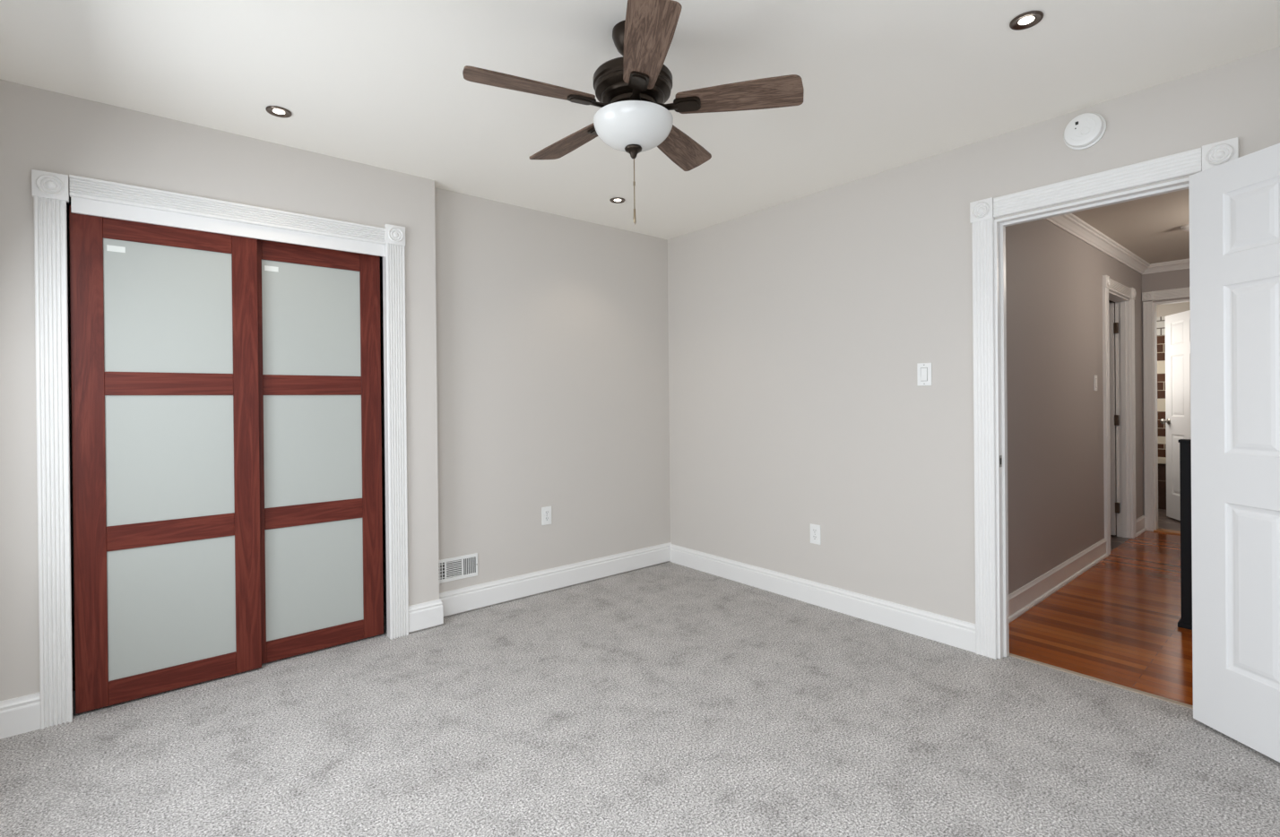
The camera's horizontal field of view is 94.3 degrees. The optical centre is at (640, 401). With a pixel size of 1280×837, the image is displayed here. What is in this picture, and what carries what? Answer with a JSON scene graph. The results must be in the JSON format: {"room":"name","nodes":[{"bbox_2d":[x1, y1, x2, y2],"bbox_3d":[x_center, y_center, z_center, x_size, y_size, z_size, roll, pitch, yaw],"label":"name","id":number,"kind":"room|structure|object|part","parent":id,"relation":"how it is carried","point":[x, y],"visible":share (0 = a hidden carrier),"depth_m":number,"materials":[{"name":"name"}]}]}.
{"room":"empty bedroom","nodes":[
{"label":"empty bedroom","id":0,"kind":"room"},
{"bbox_2d":[0,78,439,700],"bbox_3d":[-2.038,0.017,2.993,1.751,2.440,0.792,-1,0,-40],"label":"wall","id":1,"kind":"structure","parent":0,"point":[43,130],"depth_m":2.49,"materials":[{"name":"grey paint"}]},
{"bbox_2d":[0,692,40,739],"bbox_3d":[-2.360,1.176,2.191,0.206,0.134,0.016,-1,0,-40],"label":"baseboard","id":2,"kind":"structure","parent":1,"relation":"attached to","point":[21,714],"depth_m":2.22,"materials":[{"name":"white paint"}]},
{"bbox_2d":[69,205,261,716],"bbox_3d":[-2.005,0.229,2.543,0.630,2.011,0.032,-1,0,-40],"label":"sliding closet door","id":3,"kind":"structure","parent":1,"relation":"in","point":[164,319],"depth_m":2.51,"materials":[{"name":"brown wood"}]},
{"bbox_3d":[-2.012,-0.720,2.542,0.429,0.113,0.031,-1,0,-40],"label":"rail","id":4,"kind":"part","parent":3,"relation":"part of","materials":[{"name":"brown wood"}]},
{"bbox_3d":[-2.005,-0.394,2.538,0.442,0.552,0.005,-1,0,-40],"label":"frosted pane","id":5,"kind":"part","parent":3,"relation":"part of","materials":[{"name":"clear glass"}]},
{"bbox_3d":[-2.006,-0.076,2.544,0.429,0.096,0.031,-1,0,-40],"label":"rail","id":6,"kind":"part","parent":3,"relation":"part of","materials":[{"name":"brown wood"}]},
{"bbox_3d":[-1.998,0.238,2.540,0.442,0.543,0.005,-1,0,-40],"label":"frosted pane","id":7,"kind":"part","parent":3,"relation":"part of","materials":[{"name":"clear glass"}]},
{"bbox_3d":[-2.000,0.554,2.546,0.429,0.101,0.031,-1,0,-40],"label":"rail","id":8,"kind":"part","parent":3,"relation":"part of","materials":[{"name":"brown wood"}]},
{"bbox_3d":[-1.992,0.867,2.542,0.442,0.538,0.005,-1,0,-40],"label":"frosted pane","id":9,"kind":"part","parent":3,"relation":"part of","materials":[{"name":"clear glass"}]},
{"bbox_3d":[-1.993,1.179,2.548,0.429,0.098,0.031,-1,0,-40],"label":"rail","id":10,"kind":"part","parent":3,"relation":"part of","materials":[{"name":"brown wood"}]},
{"bbox_2d":[31,169,408,729],"bbox_3d":[-1.788,0.162,2.721,1.380,2.148,0.128,-1,0,-40],"label":"door frame","id":11,"kind":"structure","parent":1,"relation":"attached to","point":[50,194],"depth_m":2.35,"materials":[{"name":"white paint"}]},
{"bbox_3d":[-2.255,0.232,2.280,0.088,2.019,0.022,-1,0,-40],"label":"casing","id":12,"kind":"part","parent":11,"relation":"part of","materials":[{"name":"white paint"}]},
{"bbox_3d":[-1.771,-0.849,2.690,1.178,0.082,0.022,-1,0,-40],"label":"head casing","id":13,"kind":"part","parent":11,"relation":"part of","materials":[{"name":"white paint"}]},
{"bbox_3d":[-1.270,0.204,3.103,0.094,2.050,0.022,-1,0,-40],"label":"casing","id":14,"kind":"part","parent":11,"relation":"part of","materials":[{"name":"white paint"}]},
{"bbox_2d":[257,239,383,664],"bbox_3d":[-1.606,0.221,2.928,0.624,2.005,0.032,-1,0,-40],"label":"sliding closet door","id":15,"kind":"structure","parent":1,"relation":"in","point":[320,425],"depth_m":2.93,"materials":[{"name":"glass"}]},
{"bbox_3d":[-1.616,-0.725,2.926,0.429,0.113,0.031,-1,0,-40],"label":"rail","id":16,"kind":"part","parent":15,"relation":"part of","materials":[{"name":"brown wood"}]},
{"bbox_3d":[-1.608,-0.399,2.921,0.442,0.552,0.005,-1,0,-40],"label":"frosted pane","id":17,"kind":"part","parent":15,"relation":"part of","materials":[{"name":"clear glass"}]},
{"bbox_3d":[-1.609,-0.081,2.927,0.429,0.096,0.031,-1,0,-40],"label":"rail","id":18,"kind":"part","parent":15,"relation":"part of","materials":[{"name":"brown wood"}]},
{"bbox_3d":[-1.602,0.233,2.923,0.442,0.543,0.005,-1,0,-40],"label":"frosted pane","id":19,"kind":"part","parent":15,"relation":"part of","materials":[{"name":"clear glass"}]},
{"bbox_3d":[-1.603,0.549,2.929,0.429,0.101,0.031,-1,0,-40],"label":"rail","id":20,"kind":"part","parent":15,"relation":"part of","materials":[{"name":"brown wood"}]},
{"bbox_3d":[-1.596,0.862,2.925,0.442,0.538,0.005,-1,0,-40],"label":"frosted pane","id":21,"kind":"part","parent":15,"relation":"part of","materials":[{"name":"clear glass"}]},
{"bbox_3d":[-1.597,1.174,2.931,0.429,0.098,0.031,-1,0,-40],"label":"rail","id":22,"kind":"part","parent":15,"relation":"part of","materials":[{"name":"brown wood"}]},
{"bbox_2d":[408,599,443,632],"bbox_3d":[-1.155,1.151,3.198,0.187,0.134,0.016,-1,0,-40],"label":"baseboard","id":23,"kind":"structure","parent":1,"relation":"attached to","point":[421,616],"depth_m":3.19,"materials":[{"name":"white paint"}]},
{"bbox_2d":[434,187,670,617],"bbox_3d":[-0.474,-0.001,3.987,1.924,2.440,0.100,-1,0,-40],"label":"wall","id":24,"kind":"structure","parent":0,"point":[552,330],"depth_m":3.82,"materials":[{"name":"grey paint"}]},
{"bbox_2d":[438,553,477,583],"bbox_3d":[-1.062,0.962,3.419,0.268,0.132,0.009,-1,0,-40],"label":"air vent","id":25,"kind":"object","parent":24,"relation":"in","point":[462,566],"visible":0.8,"depth_m":3.43,"materials":[{"name":"white metal"}]},
{"bbox_2d":[541,506,551,525],"bbox_3d":[-0.599,0.732,3.807,0.071,0.116,0.009,-1,0,-40],"label":"wall outlet","id":26,"kind":"object","parent":24,"relation":"attached to","point":[546,512],"visible":1,"depth_m":3.80,"materials":[{"name":"white plastic"}]},
{"bbox_2d":[439,542,671,616],"bbox_3d":[-0.464,1.142,3.913,1.824,0.134,0.016,-1,0,-40],"label":"baseboard","id":27,"kind":"structure","parent":24,"relation":"attached to","point":[469,598],"depth_m":3.80,"materials":[{"name":"white paint"}]},
{"bbox_2d":[0,509,1279,836],"bbox_3d":[2.026,1.245,3.739,9.120,0.100,4.850,-1,0,-40],"label":"floor","id":28,"kind":"structure","parent":0,"point":[668,699],"depth_m":2.17,"materials":[{"name":"grey carpet"}]},
{"bbox_2d":[1177,439,1192,630],"bbox_3d":[3.902,0.684,3.953,2.676,0.992,0.091,-1,0,-39],"label":"stair railing","id":29,"kind":"object","parent":28,"relation":"on","point":[1185,445],"visible":0.19,"depth_m":3.12,"materials":[{"name":"black paint"}]},
{"bbox_3d":[2.908,1.179,3.134,0.090,0.026,0.090,-1,0,-40],"label":"post","id":30,"kind":"part","parent":29,"relation":"part of","materials":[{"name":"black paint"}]},
{"bbox_2d":[0,0,1279,239],"bbox_3d":[-0.098,-1.269,1.997,3.715,0.100,4.920,-1,0,-40],"label":"ceiling","id":31,"kind":"structure","parent":0,"point":[888,84],"depth_m":2.18,"materials":[{"name":"white paint"}]},
{"bbox_2d":[265,105,292,117],"bbox_3d":[-1.499,-1.203,2.463,0.093,0.006,0.093,-1,0,-40],"label":"recessed light","id":32,"kind":"object","parent":31,"relation":"in","point":[274,110],"visible":1,"depth_m":2.46,"materials":[{"name":"silver metal"}]},
{"bbox_2d":[609,197,625,203],"bbox_3d":[-0.136,-1.219,3.594,0.093,0.006,0.093,-1,0,-40],"label":"recessed light","id":33,"kind":"object","parent":31,"relation":"in","point":[617,200],"visible":1,"depth_m":3.59,"materials":[{"name":"beige"}]},
{"bbox_2d":[462,0,804,224],"bbox_3d":[-0.050,-0.904,1.973,1.056,0.632,1.028,-1,0,-40],"label":"ceiling fan","id":34,"kind":"object","parent":31,"relation":"hanging from","point":[632,90],"visible":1,"depth_m":1.87,"materials":[{"name":"brown wood"}]},
{"bbox_3d":[-0.337,-0.964,1.815,0.401,0.006,0.132,-1,13,-24],"label":"blade","id":35,"kind":"part","parent":34,"relation":"part of","materials":[{"name":"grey wood"}]},
{"bbox_3d":[-0.256,-0.966,2.213,0.132,0.006,0.401,-18,12,-41],"label":"blade","id":36,"kind":"part","parent":34,"relation":"part of","materials":[{"name":"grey wood"}]},
{"bbox_3d":[-0.022,-0.884,1.958,0.262,0.092,0.262,-1,0,-40],"label":"lamp shade","id":37,"kind":"part","parent":34,"relation":"part of","materials":[{"name":"white glass"}]},
{"bbox_3d":[-0.019,-0.723,1.960,0.004,0.166,0.004,-1,0,-40],"label":"pull chain","id":38,"kind":"part","parent":34,"relation":"part of","materials":[{"name":"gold metal"}]},
{"bbox_3d":[0.016,-0.967,1.615,0.132,0.006,0.401,13,-1,-6],"label":"blade","id":39,"kind":"part","parent":34,"relation":"part of","materials":[{"name":"brown wood"}]},
{"bbox_3d":[0.147,-0.970,2.259,0.132,0.006,0.401,-15,-7,29],"label":"blade","id":40,"kind":"part","parent":34,"relation":"part of","materials":[{"name":"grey wood"}]},
{"bbox_3d":[0.316,-0.971,1.889,0.401,0.006,0.132,-1,-13,12],"label":"blade","id":41,"kind":"part","parent":34,"relation":"part of","materials":[{"name":"brown wood"}]},
{"bbox_2d":[1009,10,1043,30],"bbox_3d":[1.246,-1.228,1.913,0.093,0.006,0.093,-1,0,-40],"label":"recessed light","id":42,"kind":"object","parent":31,"relation":"in","point":[1026,20],"visible":1,"depth_m":1.91,"materials":[{"name":"beige metal"}]},
{"bbox_2d":[667,45,1279,623],"bbox_3d":[1.593,-0.018,2.936,0.100,2.440,4.163,-1,0,-40],"label":"wall","id":43,"kind":"structure","parent":0,"point":[800,329],"depth_m":3.28,"materials":[{"name":"grey paint"}]},
{"bbox_2d":[810,523,821,544],"bbox_3d":[1.041,0.787,3.524,0.009,0.116,0.071,-1,0,-40],"label":"wall outlet","id":44,"kind":"object","parent":43,"relation":"attached to","point":[815,530],"visible":1,"depth_m":3.52,"materials":[{"name":"white plastic"}]},
{"bbox_2d":[668,544,975,652],"bbox_3d":[0.918,1.139,3.670,0.016,0.134,2.161,-1,0,-40],"label":"baseboard","id":45,"kind":"structure","parent":43,"relation":"attached to","point":[944,629],"depth_m":3.39,"materials":[{"name":"white paint"}]},
{"bbox_2d":[916,363,931,386],"bbox_3d":[1.447,-0.139,3.022,0.011,0.116,0.071,-1,0,-40],"label":"light switch","id":46,"kind":"object","parent":43,"relation":"attached to","point":[923,369],"visible":1,"depth_m":3.02,"materials":[{"name":"white plastic"}]},
{"bbox_2d":[1063,112,1106,149],"bbox_3d":[1.859,-1.138,2.487,0.046,0.146,0.146,-1,0,-40],"label":"smoke detector","id":47,"kind":"object","parent":43,"relation":"attached to","point":[1083,132],"visible":1,"depth_m":2.47,"materials":[{"name":"white plastic"}]},
{"bbox_2d":[1008,653,1193,709],"bbox_3d":[1.970,1.207,2.551,0.028,0.024,0.740,-1,0,-40],"label":"trim","id":48,"kind":"structure","parent":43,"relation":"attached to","point":[1010,654],"depth_m":2.53,"materials":[{"name":"beige wood"}]},
{"bbox_2d":[969,137,1239,659],"bbox_3d":[1.919,0.124,2.522,0.140,2.152,0.904,-1,0,-40],"label":"door frame","id":49,"kind":"structure","parent":43,"relation":"attached to","point":[988,233],"depth_m":2.77,"materials":[{"name":"white paint"}]},
{"bbox_3d":[1.628,0.174,2.802,0.022,2.055,0.090,-1,0,-40],"label":"casing","id":50,"kind":"part","parent":49,"relation":"part of","materials":[{"name":"white paint"}]},
{"bbox_3d":[1.686,0.279,2.775,0.028,0.055,0.002,-1,0,-40],"label":"strike plate","id":51,"kind":"part","parent":49,"relation":"part of","materials":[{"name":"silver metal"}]},
{"bbox_3d":[1.875,-0.903,2.490,0.022,0.090,0.706,-1,0,-40],"label":"head casing","id":52,"kind":"part","parent":49,"relation":"part of","materials":[{"name":"white paint"}]},
{"bbox_2d":[1188,142,1279,762],"bbox_3d":[2.115,0.171,1.878,0.165,2.028,0.710,-1,0,-6],"label":"door","id":53,"kind":"structure","parent":43,"relation":"in","point":[1234,204],"depth_m":2.06,"materials":[{"name":"white paint"}]},
{"bbox_2d":[1005,218,1143,594],"bbox_3d":[3.127,-0.012,4.255,3.945,2.410,0.090,-1,0,-40],"label":"wall","id":54,"kind":"structure","parent":0,"point":[1054,278],"depth_m":3.82,"materials":[{"name":"grey paint"}]},
{"bbox_2d":[1008,538,1108,623],"bbox_3d":[2.619,1.127,3.748,2.494,0.133,0.027,-1,0,-40],"label":"baseboard","id":55,"kind":"structure","parent":54,"relation":"attached to","point":[1029,595],"depth_m":3.73,"materials":[{"name":"white paint"}]},
{"bbox_2d":[1093,375,1097,390],"bbox_3d":[3.390,-0.138,4.410,0.071,0.116,0.011,-1,0,-40],"label":"light switch","id":56,"kind":"object","parent":54,"relation":"attached to","point":[1094,376],"visible":1,"depth_m":4.39,"materials":[{"name":"white plastic"}]},
{"bbox_2d":[1043,213,1150,274],"bbox_3d":[3.129,-1.180,4.158,3.844,0.075,0.072,-1,0,-40],"label":"crown molding","id":57,"kind":"structure","parent":54,"relation":"attached to","point":[1069,223],"depth_m":4.34,"materials":[{"name":"white paint"}]},
{"bbox_2d":[1108,302,1120,535],"bbox_3d":[3.912,0.152,5.416,0.039,2.020,0.730,-1,0,-40],"label":"door","id":58,"kind":"structure","parent":54,"relation":"in","point":[1113,327],"depth_m":5.16,"materials":[{"name":"white paint"}]},
{"bbox_3d":[3.901,0.152,5.426,0.035,2.020,0.700,-1,0,-40],"label":"panel","id":59,"kind":"part","parent":58,"relation":"part of","materials":[{"name":"white paint"}]},
{"bbox_2d":[1102,275,1136,554],"bbox_3d":[3.903,0.101,4.881,0.950,2.152,0.128,-1,0,-40],"label":"door frame","id":60,"kind":"structure","parent":54,"relation":"attached to","point":[1124,298],"depth_m":5.10,"materials":[{"name":"white paint"}]},
{"bbox_3d":[3.600,0.151,4.577,0.088,2.060,0.022,-1,0,-40],"label":"casing","id":61,"kind":"part","parent":60,"relation":"part of","materials":[{"name":"white paint"}]},
{"bbox_3d":[3.917,-0.921,4.847,0.769,0.085,0.022,-1,0,-40],"label":"head casing","id":62,"kind":"part","parent":60,"relation":"part of","materials":[{"name":"white paint"}]},
{"bbox_3d":[4.256,0.143,5.125,0.088,2.060,0.022,-1,0,-40],"label":"casing","id":63,"kind":"part","parent":60,"relation":"part of","materials":[{"name":"white paint"}]},
{"bbox_2d":[1136,515,1146,536],"bbox_3d":[4.457,1.104,5.285,0.403,0.133,0.027,-1,0,-40],"label":"baseboard","id":64,"kind":"structure","parent":54,"relation":"attached to","point":[1140,522],"depth_m":5.29,"materials":[{"name":"white paint"}]},
{"bbox_2d":[1108,300,1116,525],"bbox_3d":[3.559,-0.025,5.519,1.660,2.400,1.295,-1,0,-40],"label":"wall","id":65,"kind":"structure","parent":0,"point":[1110,301],"depth_m":5.59,"materials":[{"name":"grey paint"}]},
{"bbox_2d":[1072,189,1189,263],"bbox_3d":[3.770,-1.275,4.558,5.345,0.100,3.050,-1,0,-40],"label":"ceiling","id":66,"kind":"structure","parent":0,"point":[1149,228],"depth_m":4.07,"materials":[{"name":"beige paint"}]},
{"bbox_2d":[1180,224,1189,231],"bbox_3d":[3.821,-1.205,4.112,0.110,0.037,0.110,-1,0,-40],"label":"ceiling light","id":67,"kind":"object","parent":66,"relation":"attached to","point":[1185,228],"visible":0.3,"depth_m":4.11,"materials":[{"name":"white plastic"}]},
{"bbox_2d":[1156,316,1166,510],"bbox_3d":[5.977,0.121,6.004,0.130,2.077,2.250,-1,0,-40],"label":"tiled wall","id":68,"kind":"structure","parent":0,"point":[1160,321],"depth_m":6.38,"materials":[{"name":"white tile"}]},
{"bbox_2d":[1141,268,1189,515],"bbox_3d":[5.165,-0.034,4.814,0.100,2.410,1.665,-1,0,-40],"label":"wall","id":69,"kind":"structure","parent":0,"point":[1178,279],"depth_m":5.32,"materials":[{"name":"grey paint"}]},
{"bbox_2d":[1141,286,1189,531],"bbox_3d":[4.833,0.085,5.185,0.136,2.164,0.660,-1,0,-40],"label":"door frame","id":70,"kind":"structure","parent":69,"relation":"attached to","point":[1149,308],"depth_m":5.37,"materials":[{"name":"white paint"}]},
{"bbox_3d":[4.614,0.131,5.381,0.022,2.075,0.066,-1,0,-40],"label":"casing","id":71,"kind":"part","parent":70,"relation":"part of","materials":[{"name":"white paint"}]},
{"bbox_3d":[4.790,-0.954,5.154,0.022,0.085,0.520,-1,0,-40],"label":"head casing","id":72,"kind":"part","parent":70,"relation":"part of","materials":[{"name":"white paint"}]},
{"bbox_2d":[1142,258,1189,274],"bbox_3d":[5.087,-1.201,4.756,0.072,0.075,1.665,-1,0,-40],"label":"crown molding","id":73,"kind":"structure","parent":69,"relation":"attached to","point":[1184,263],"depth_m":5.25,"materials":[{"name":"white paint"}]},
{"bbox_2d":[1153,528,1180,535],"bbox_3d":[4.846,1.170,5.190,0.130,0.026,0.520,-1,0,-40],"label":"trim","id":74,"kind":"structure","parent":69,"relation":"attached to","point":[1157,530],"depth_m":5.31,"materials":[{"name":"brown wood"}]},
{"bbox_2d":[1156,302,1190,317],"bbox_3d":[5.488,-0.040,5.596,1.400,2.410,2.450,-1,0,-40],"label":"wall","id":75,"kind":"structure","parent":0,"point":[1167,309],"depth_m":6.32,"materials":[{"name":"beige paint"}]},
{"bbox_2d":[1159,310,1191,520],"bbox_3d":[5.163,0.147,5.574,0.165,2.000,0.766,-1,0,18],"label":"door","id":76,"kind":"structure","parent":75,"relation":"in","point":[1177,420],"depth_m":5.77,"materials":[{"name":"white paint"}]},
{"bbox_3d":[5.216,0.195,5.897,0.065,0.062,0.062,-1,0,18],"label":"knob","id":77,"kind":"part","parent":76,"relation":"part of","materials":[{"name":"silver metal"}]}
]}

